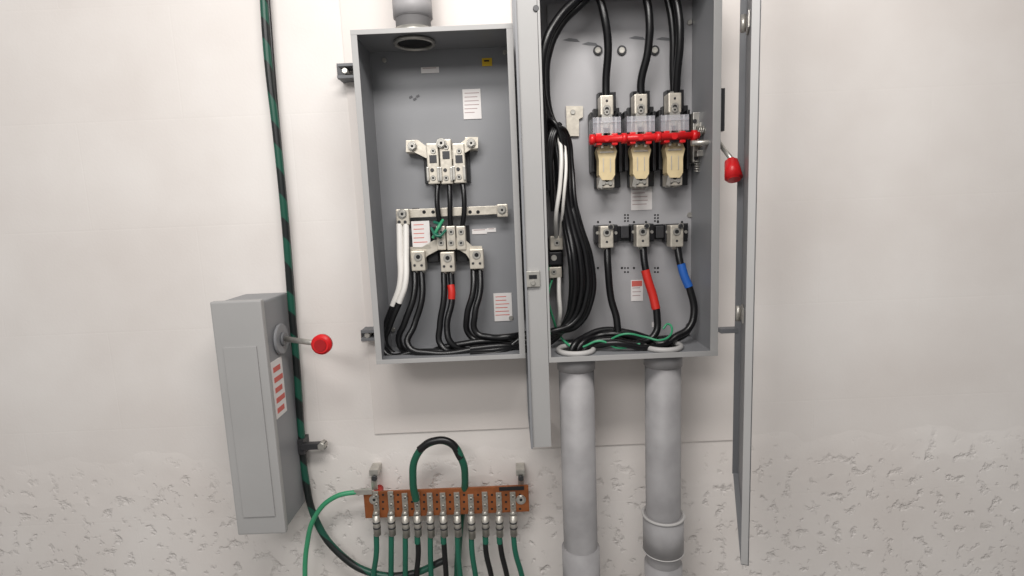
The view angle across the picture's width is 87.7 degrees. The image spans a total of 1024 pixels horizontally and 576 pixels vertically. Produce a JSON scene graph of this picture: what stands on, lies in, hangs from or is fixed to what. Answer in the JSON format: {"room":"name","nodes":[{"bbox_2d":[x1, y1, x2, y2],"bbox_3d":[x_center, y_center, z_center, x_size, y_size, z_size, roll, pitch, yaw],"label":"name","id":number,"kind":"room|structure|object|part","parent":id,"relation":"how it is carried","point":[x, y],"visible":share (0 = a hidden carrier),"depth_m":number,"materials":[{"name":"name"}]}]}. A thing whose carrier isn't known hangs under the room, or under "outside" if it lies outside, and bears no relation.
{"room":"electrical room","nodes":[
{"label":"electrical room","id":0,"kind":"room"},
{"bbox_2d":[390,223,408,306],"bbox_3d":[-0.323,-0.065,1.524,0.065,0.238,0.059,-2,8,0],"label":"cable","id":1,"kind":"object","parent":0,"point":[402,231],"depth_m":1.51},
{"bbox_2d":[0,0,1023,575],"bbox_3d":[-0.006,-0.134,1.670,6.000,2.900,0.156,-2,8,0],"label":"wall","id":2,"kind":"structure","parent":0,"point":[139,193],"depth_m":1.63,"materials":[{"name":"white paint"}]},
{"bbox_2d":[210,292,332,534],"bbox_3d":[-0.641,0.354,1.564,0.315,0.677,0.193,-2,8,0],"label":"switch box","id":3,"kind":"object","parent":2,"relation":"attached to","point":[253,341],"visible":1,"depth_m":1.49,"materials":[{"name":"metal"}]},
{"bbox_3d":[-0.588,0.150,1.500,0.162,0.016,0.016,2,41,31],"label":"handle lever","id":4,"kind":"part","parent":3,"relation":"part of","materials":[{"name":"metal"}]},
{"bbox_3d":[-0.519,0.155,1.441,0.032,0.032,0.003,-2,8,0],"label":"handle","id":5,"kind":"part","parent":3,"relation":"part of","materials":[{"name":"red plastic"}]},
{"bbox_2d":[297,434,327,454],"bbox_3d":[-0.614,0.486,1.652,0.085,0.048,0.056,-2,8,0],"label":"clamp","id":6,"kind":"object","parent":2,"relation":"attached to","point":[304,445],"visible":0.96,"depth_m":1.63,"materials":[{"name":"metal"}]},
{"bbox_3d":[-0.610,0.485,1.640,0.076,0.019,0.020,-2,8,0],"label":"arm","id":7,"kind":"part","parent":6,"relation":"part of","materials":[{"name":"metal"}]},
{"bbox_2d":[337,63,353,82],"bbox_3d":[-0.465,-0.612,1.499,0.068,0.053,0.055,-2,8,0],"label":"channel","id":8,"kind":"object","parent":2,"relation":"attached to","point":[344,75],"visible":0.64,"depth_m":1.48,"materials":[{"name":"metal"}]},
{"bbox_2d":[260,0,442,575],"bbox_3d":[-0.464,0.020,1.567,0.440,1.816,0.046,-2,8,3],"label":"cable","id":9,"kind":"object","parent":2,"relation":"attached to","point":[265,6],"visible":0.88,"depth_m":1.57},
{"bbox_2d":[361,326,374,340],"bbox_3d":[-0.430,0.143,1.605,0.063,0.045,0.055,-2,8,0],"label":"channel","id":10,"kind":"object","parent":2,"relation":"attached to","point":[367,334],"visible":0.66,"depth_m":1.58,"materials":[{"name":"metal"}]},
{"bbox_2d":[350,23,525,363],"bbox_3d":[-0.184,-0.239,1.480,0.405,0.860,0.188,-2,8,0],"label":"electrical enclosure box","id":11,"kind":"object","parent":2,"relation":"attached to","point":[463,86],"visible":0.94,"depth_m":1.53,"materials":[{"name":"metal"}]},
{"bbox_2d":[392,0,435,50],"bbox_3d":[-0.272,-0.943,1.381,0.111,0.597,0.111,-2,8,0],"label":"conduit riser","id":12,"kind":"object","parent":11,"relation":"on","point":[406,13],"visible":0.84,"depth_m":1.38,"materials":[{"name":"grey plastic"}]},
{"bbox_3d":[-0.232,-0.617,1.509,0.051,0.016,0.001,-2,8,0],"label":"label plate","id":13,"kind":"part","parent":11,"relation":"part of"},
{"bbox_2d":[406,137,477,184],"bbox_3d":[-0.195,-0.359,1.514,0.204,0.128,0.064,-2,8,0],"label":"block","id":14,"kind":"object","parent":11,"relation":"attached to","point":[445,162],"visible":1,"depth_m":1.50,"materials":[{"name":"metal"}]},
{"bbox_2d":[408,141,416,150],"bbox_3d":[-0.280,-0.397,1.492,0.025,0.025,0.003,-2,8,0],"label":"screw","id":15,"kind":"object","parent":14,"relation":"in","point":[412,145],"depth_m":1.49,"materials":[{"name":"metal"}]},
{"bbox_2d":[434,184,442,225],"bbox_3d":[-0.210,-0.240,1.522,0.018,0.140,0.030,0,8,15],"label":"jumper","id":16,"kind":"object","parent":14,"relation":"attached to","point":[437,186],"visible":0.93,"depth_m":1.51,"materials":[{"name":"black rubber"}]},
{"bbox_2d":[436,138,445,147],"bbox_3d":[-0.198,-0.403,1.484,0.028,0.028,0.003,-2,8,0],"label":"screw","id":17,"kind":"object","parent":14,"relation":"in","point":[440,143],"depth_m":1.48,"materials":[{"name":"metal"}]},
{"bbox_2d":[447,184,452,225],"bbox_3d":[-0.177,-0.240,1.524,0.018,0.139,0.028,-2,8,0],"label":"jumper","id":18,"kind":"object","parent":14,"relation":"attached to","point":[449,186],"visible":0.98,"depth_m":1.51,"materials":[{"name":"black rubber"}]},
{"bbox_2d":[460,183,466,225],"bbox_3d":[-0.139,-0.240,1.523,0.023,0.140,0.028,-8,10,-35],"label":"jumper","id":19,"kind":"object","parent":14,"relation":"attached to","point":[462,185],"visible":0.96,"depth_m":1.51,"materials":[{"name":"black rubber"}]},
{"bbox_2d":[467,138,474,147],"bbox_3d":[-0.115,-0.406,1.492,0.025,0.025,0.003,-2,8,0],"label":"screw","id":20,"kind":"object","parent":14,"relation":"in","point":[470,141],"depth_m":1.49,"materials":[{"name":"metal"}]},
{"bbox_2d":[410,221,483,273],"bbox_3d":[-0.190,-0.119,1.548,0.214,0.155,0.065,-2,8,0],"label":"block","id":21,"kind":"object","parent":11,"relation":"attached to","point":[454,246],"visible":1,"depth_m":1.53,"materials":[{"name":"silver metal"}]},
{"bbox_3d":[-0.262,-0.152,1.535,0.052,0.080,0.001,-2,8,0],"label":"label plate","id":22,"kind":"part","parent":21,"relation":"part of","materials":[{"name":"white paper"}]},
{"bbox_2d":[430,219,446,238],"bbox_3d":[-0.210,-0.168,1.518,0.048,0.057,0.033,-2,8,0],"label":"jumper","id":23,"kind":"object","parent":21,"relation":"attached to","point":[435,233],"visible":1,"depth_m":1.51,"materials":[{"name":"green plastic"}]},
{"bbox_2d":[396,204,507,224],"bbox_3d":[-0.171,-0.212,1.538,0.319,0.047,0.058,-2,8,0],"label":"neutral bus bar","id":24,"kind":"object","parent":11,"relation":"attached to","point":[403,216],"visible":1,"depth_m":1.53,"materials":[{"name":"metal"}]},
{"bbox_2d":[397,209,406,218],"bbox_3d":[-0.313,-0.210,1.516,0.028,0.028,0.003,-2,8,0],"label":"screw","id":25,"kind":"object","parent":24,"relation":"in","point":[401,213],"depth_m":1.51,"materials":[{"name":"metal"}]},
{"bbox_3d":[-0.114,-0.525,1.522,0.051,0.082,0.001,-2,8,0],"label":"label plate","id":26,"kind":"part","parent":11,"relation":"part of","materials":[{"name":"white paper"}]},
{"bbox_3d":[-0.096,-0.167,1.573,0.044,0.015,0.001,-2,8,0],"label":"label plate","id":27,"kind":"part","parent":11,"relation":"part of","materials":[{"name":"white paper"}]},
{"bbox_2d":[384,130,596,355],"bbox_3d":[-0.081,-0.123,1.495,0.629,0.672,0.099,-2,8,3],"label":"cable bundle","id":28,"kind":"object","parent":11,"relation":"in","point":[581,265],"visible":0.71,"depth_m":1.51,"materials":[{"name":"black rubber"}]},
{"bbox_3d":[-0.060,-0.171,1.572,0.026,0.012,0.001,-2,8,0],"label":"label plate","id":29,"kind":"part","parent":11,"relation":"part of","materials":[{"name":"white paper"}]},
{"bbox_3d":[-0.027,0.057,1.605,0.054,0.085,0.001,-2,8,0],"label":"label plate","id":30,"kind":"part","parent":11,"relation":"part of","materials":[{"name":"white paper"}]},
{"bbox_2d":[364,463,528,539],"bbox_3d":[-0.201,0.659,1.660,0.506,0.218,0.094,-2,8,0],"label":"bar","id":31,"kind":"object","parent":2,"relation":"attached to","point":[442,502],"visible":0.99,"depth_m":1.63,"materials":[{"name":"orange metal"}]},
{"bbox_2d":[302,436,523,575],"bbox_3d":[-0.297,0.906,1.670,0.722,0.945,0.085,-2,8,0],"label":"wires","id":32,"kind":"object","parent":31,"relation":"attached to","point":[449,442],"visible":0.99,"depth_m":1.64,"materials":[{"name":"rubber"}]},
{"bbox_2d":[516,495,525,503],"bbox_3d":[0.028,0.650,1.636,0.031,0.031,0.003,-2,8,0],"label":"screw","id":33,"kind":"object","parent":31,"relation":"in","point":[520,499],"depth_m":1.63,"materials":[{"name":"metal"}]},
{"bbox_2d":[512,0,550,448],"bbox_3d":[0.055,-0.191,1.463,0.060,1.229,0.238,-2,8,0],"label":"door","id":34,"kind":"structure","parent":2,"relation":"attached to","point":[524,12],"depth_m":1.36,"materials":[{"name":"metal"}]},
{"bbox_3d":[0.054,-0.024,1.376,0.036,0.042,0.008,-2,8,0],"label":"latch plate","id":35,"kind":"part","parent":34,"relation":"part of","materials":[{"name":"metal"}]},
{"bbox_2d":[537,0,742,362],"bbox_3d":[0.317,-0.315,1.418,0.481,0.994,0.296,-2,8,0],"label":"enclosure","id":36,"kind":"object","parent":2,"relation":"attached to","point":[576,66],"depth_m":1.50,"materials":[{"name":"metal"}]},
{"bbox_2d":[548,235,562,277],"bbox_3d":[0.126,-0.090,1.550,0.045,0.124,0.072,-2,8,0],"label":"block","id":37,"kind":"object","parent":36,"relation":"attached to","point":[555,246],"visible":0.98,"depth_m":1.52,"materials":[{"name":"silver metal"}]},
{"bbox_2d":[554,134,567,324],"bbox_3d":[0.135,-0.158,1.470,0.041,0.547,0.097,-2,8,0],"label":"wires","id":38,"kind":"object","parent":36,"relation":"in","point":[561,160],"visible":0.94,"depth_m":1.42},
{"bbox_3d":[0.178,-0.474,1.515,0.048,0.084,0.010,-2,8,0],"label":"bracket plate","id":39,"kind":"part","parent":36,"relation":"part of","materials":[{"name":"metal"}]},
{"bbox_3d":[0.299,-0.334,1.559,0.447,0.994,0.011,-2,8,0],"label":"plate","id":40,"kind":"part","parent":36,"relation":"part of","materials":[{"name":"grey metal"}]},
{"bbox_2d":[548,265,672,348],"bbox_3d":[0.271,0.053,1.488,0.353,0.234,0.097,-1,8,10],"label":"wire","id":41,"kind":"object","parent":36,"relation":"in","point":[551,281],"visible":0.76,"depth_m":1.48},
{"bbox_2d":[541,0,683,225],"bbox_3d":[0.259,-0.487,1.432,0.410,0.683,0.100,-4,8,-10],"label":"cable bundle","id":42,"kind":"object","parent":36,"relation":"attached to","point":[674,11],"visible":0.9,"depth_m":1.41,"materials":[{"name":"black rubber"}]},
{"bbox_2d":[568,247,697,350],"bbox_3d":[0.337,0.046,1.495,0.375,0.332,0.106,-2,8,0],"label":"load feeder cable","id":43,"kind":"object","parent":36,"relation":"in","point":[601,333],"visible":0.79,"depth_m":1.50,"materials":[{"name":"black rubber"}]},
{"bbox_3d":[0.372,0.007,1.587,0.036,0.063,0.001,-2,8,0],"label":"label plate","id":44,"kind":"part","parent":36,"relation":"part of","materials":[{"name":"white paper"}]},
{"bbox_2d":[593,223,687,249],"bbox_3d":[0.375,-0.148,1.524,0.275,0.079,0.084,-2,8,0],"label":"block","id":45,"kind":"object","parent":36,"relation":"attached to","point":[676,234],"depth_m":1.51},
{"bbox_3d":[0.376,-0.262,1.550,0.061,0.069,0.001,-2,8,0],"label":"label plate","id":46,"kind":"part","parent":36,"relation":"part of","materials":[{"name":"white paper"}]},
{"bbox_2d":[588,89,699,189],"bbox_3d":[0.351,-0.409,1.463,0.295,0.270,0.132,-2,8,0],"label":"switch","id":47,"kind":"object","parent":36,"relation":"attached to","point":[640,141],"visible":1,"depth_m":1.45,"materials":[{"name":"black plastic"}]},
{"bbox_3d":[0.234,-0.445,1.469,0.005,0.045,0.040,-2,8,0],"label":"arc plate","id":48,"kind":"part","parent":47,"relation":"part of","materials":[{"name":"plastic"}]},
{"bbox_3d":[0.240,-0.411,1.445,0.007,0.067,0.050,-2,8,0],"label":"blade","id":49,"kind":"part","parent":47,"relation":"part of","materials":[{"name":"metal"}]},
{"bbox_3d":[0.266,-0.411,1.445,0.007,0.067,0.050,-2,8,0],"label":"blade","id":50,"kind":"part","parent":47,"relation":"part of","materials":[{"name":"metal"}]},
{"bbox_3d":[0.283,-0.445,1.469,0.005,0.045,0.040,-2,8,0],"label":"arc plate","id":51,"kind":"part","parent":47,"relation":"part of","materials":[{"name":"clear plastic"}]},
{"bbox_3d":[0.326,-0.448,1.469,0.005,0.045,0.040,-2,8,0],"label":"arc plate","id":52,"kind":"part","parent":47,"relation":"part of","materials":[{"name":"plastic"}]},
{"bbox_3d":[0.331,-0.414,1.445,0.007,0.067,0.050,-2,8,0],"label":"blade","id":53,"kind":"part","parent":47,"relation":"part of","materials":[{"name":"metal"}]},
{"bbox_3d":[0.356,-0.414,1.446,0.007,0.067,0.050,-2,8,0],"label":"blade","id":54,"kind":"part","parent":47,"relation":"part of","materials":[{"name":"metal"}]},
{"bbox_3d":[0.375,-0.448,1.469,0.005,0.045,0.040,-2,8,0],"label":"arc plate","id":55,"kind":"part","parent":47,"relation":"part of","materials":[{"name":"plastic"}]},
{"bbox_3d":[0.419,-0.451,1.469,0.005,0.045,0.040,-2,8,0],"label":"arc plate","id":56,"kind":"part","parent":47,"relation":"part of","materials":[{"name":"plastic"}]},
{"bbox_3d":[0.422,-0.418,1.446,0.007,0.067,0.050,-2,8,0],"label":"blade","id":57,"kind":"part","parent":47,"relation":"part of","materials":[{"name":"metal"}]},
{"bbox_3d":[0.447,-0.418,1.446,0.007,0.067,0.050,-2,8,0],"label":"blade","id":58,"kind":"part","parent":47,"relation":"part of","materials":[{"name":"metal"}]},
{"bbox_3d":[0.468,-0.451,1.469,0.005,0.045,0.040,-2,8,0],"label":"arc plate","id":59,"kind":"part","parent":47,"relation":"part of","materials":[{"name":"plastic"}]},
{"bbox_3d":[0.519,-0.421,1.506,0.041,0.134,0.073,-2,8,0],"label":"frame","id":60,"kind":"part","parent":36,"relation":"part of","materials":[{"name":"metal"}]},
{"bbox_3d":[0.525,-0.368,1.456,0.046,0.016,0.020,-2,8,0],"label":"frame arm","id":61,"kind":"part","parent":36,"relation":"part of","materials":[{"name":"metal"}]},
{"bbox_3d":[0.513,-0.390,1.403,0.084,0.238,0.285,-2,8,0],"label":"switch operating handle","id":62,"kind":"part","parent":36,"relation":"part of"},
{"bbox_3d":[0.543,-0.350,1.358,0.012,0.012,0.115,-4,37,5],"label":"lever","id":63,"kind":"part","parent":36,"relation":"part of","materials":[{"name":"metal"}]},
{"bbox_2d":[718,326,737,333],"bbox_3d":[0.550,-0.334,1.331,0.054,0.908,0.027,-2,8,0],"label":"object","id":64,"kind":"structure","parent":36,"relation":"attached to","point":[732,329],"depth_m":1.38,"materials":[{"name":"grey metal"}]},
{"bbox_2d":[732,0,760,565],"bbox_3d":[0.504,-0.223,1.150,0.017,1.521,0.395,1,9,20],"label":"door skin","id":65,"kind":"structure","parent":64,"relation":"attached to","point":[749,2],"depth_m":1.14,"materials":[{"name":"grey metal"}]},
{"bbox_2d":[735,305,740,320],"bbox_3d":[0.537,0.060,1.266,0.012,0.036,0.012,1,9,20],"label":"barrel","id":66,"kind":"object","parent":65,"relation":"attached to","point":[738,308],"depth_m":1.26,"materials":[{"name":"silver metal"}]},
{"bbox_3d":[0.571,-0.251,1.331,0.017,1.521,0.004,1,9,20],"label":"door lip hinge","id":67,"kind":"part","parent":65,"relation":"part of","materials":[{"name":"grey metal"}]},
{"bbox_3d":[0.536,0.528,1.255,0.015,0.003,0.395,1,9,20],"label":"bottom door lip","id":68,"kind":"part","parent":65,"relation":"part of","materials":[{"name":"grey metal"}]},
{"bbox_3d":[0.546,0.060,1.262,0.004,0.036,0.060,1,9,20],"label":"hinge","id":69,"kind":"part","parent":65,"relation":"part of","materials":[{"name":"grey metal"}]},
{"bbox_2d":[740,14,745,32],"bbox_3d":[0.510,-0.583,1.175,0.012,0.036,0.012,1,9,20],"label":"barrel","id":70,"kind":"object","parent":65,"relation":"attached to","point":[743,16],"depth_m":1.17,"materials":[{"name":"silver metal"}]},
{"bbox_3d":[0.519,-0.583,1.172,0.004,0.036,0.060,1,9,20],"label":"hinge","id":71,"kind":"part","parent":65,"relation":"part of","materials":[{"name":"silver metal"}]},
{"bbox_3d":[0.437,-0.195,0.968,0.015,1.521,0.003,1,9,21],"label":"free door lip","id":72,"kind":"part","parent":65,"relation":"part of","materials":[{"name":"grey metal"}]},
{"bbox_3d":[0.067,1.593,0.148,6.000,0.100,3.650,-2,8,0],"label":"floor","id":73,"kind":"structure","parent":0,"visible":0},
{"bbox_2d":[556,343,599,575],"bbox_3d":[0.202,0.745,1.570,0.112,1.172,0.112,-2,8,0],"label":"conduit","id":74,"kind":"object","parent":73,"relation":"on","point":[580,546],"visible":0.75,"depth_m":1.50,"materials":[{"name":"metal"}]},
{"bbox_2d":[641,341,684,575],"bbox_3d":[0.445,0.735,1.570,0.124,1.172,0.124,2,9,27],"label":"conduit","id":75,"kind":"object","parent":73,"relation":"on","point":[663,515],"visible":0.82,"depth_m":1.50,"materials":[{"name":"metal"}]}
]}

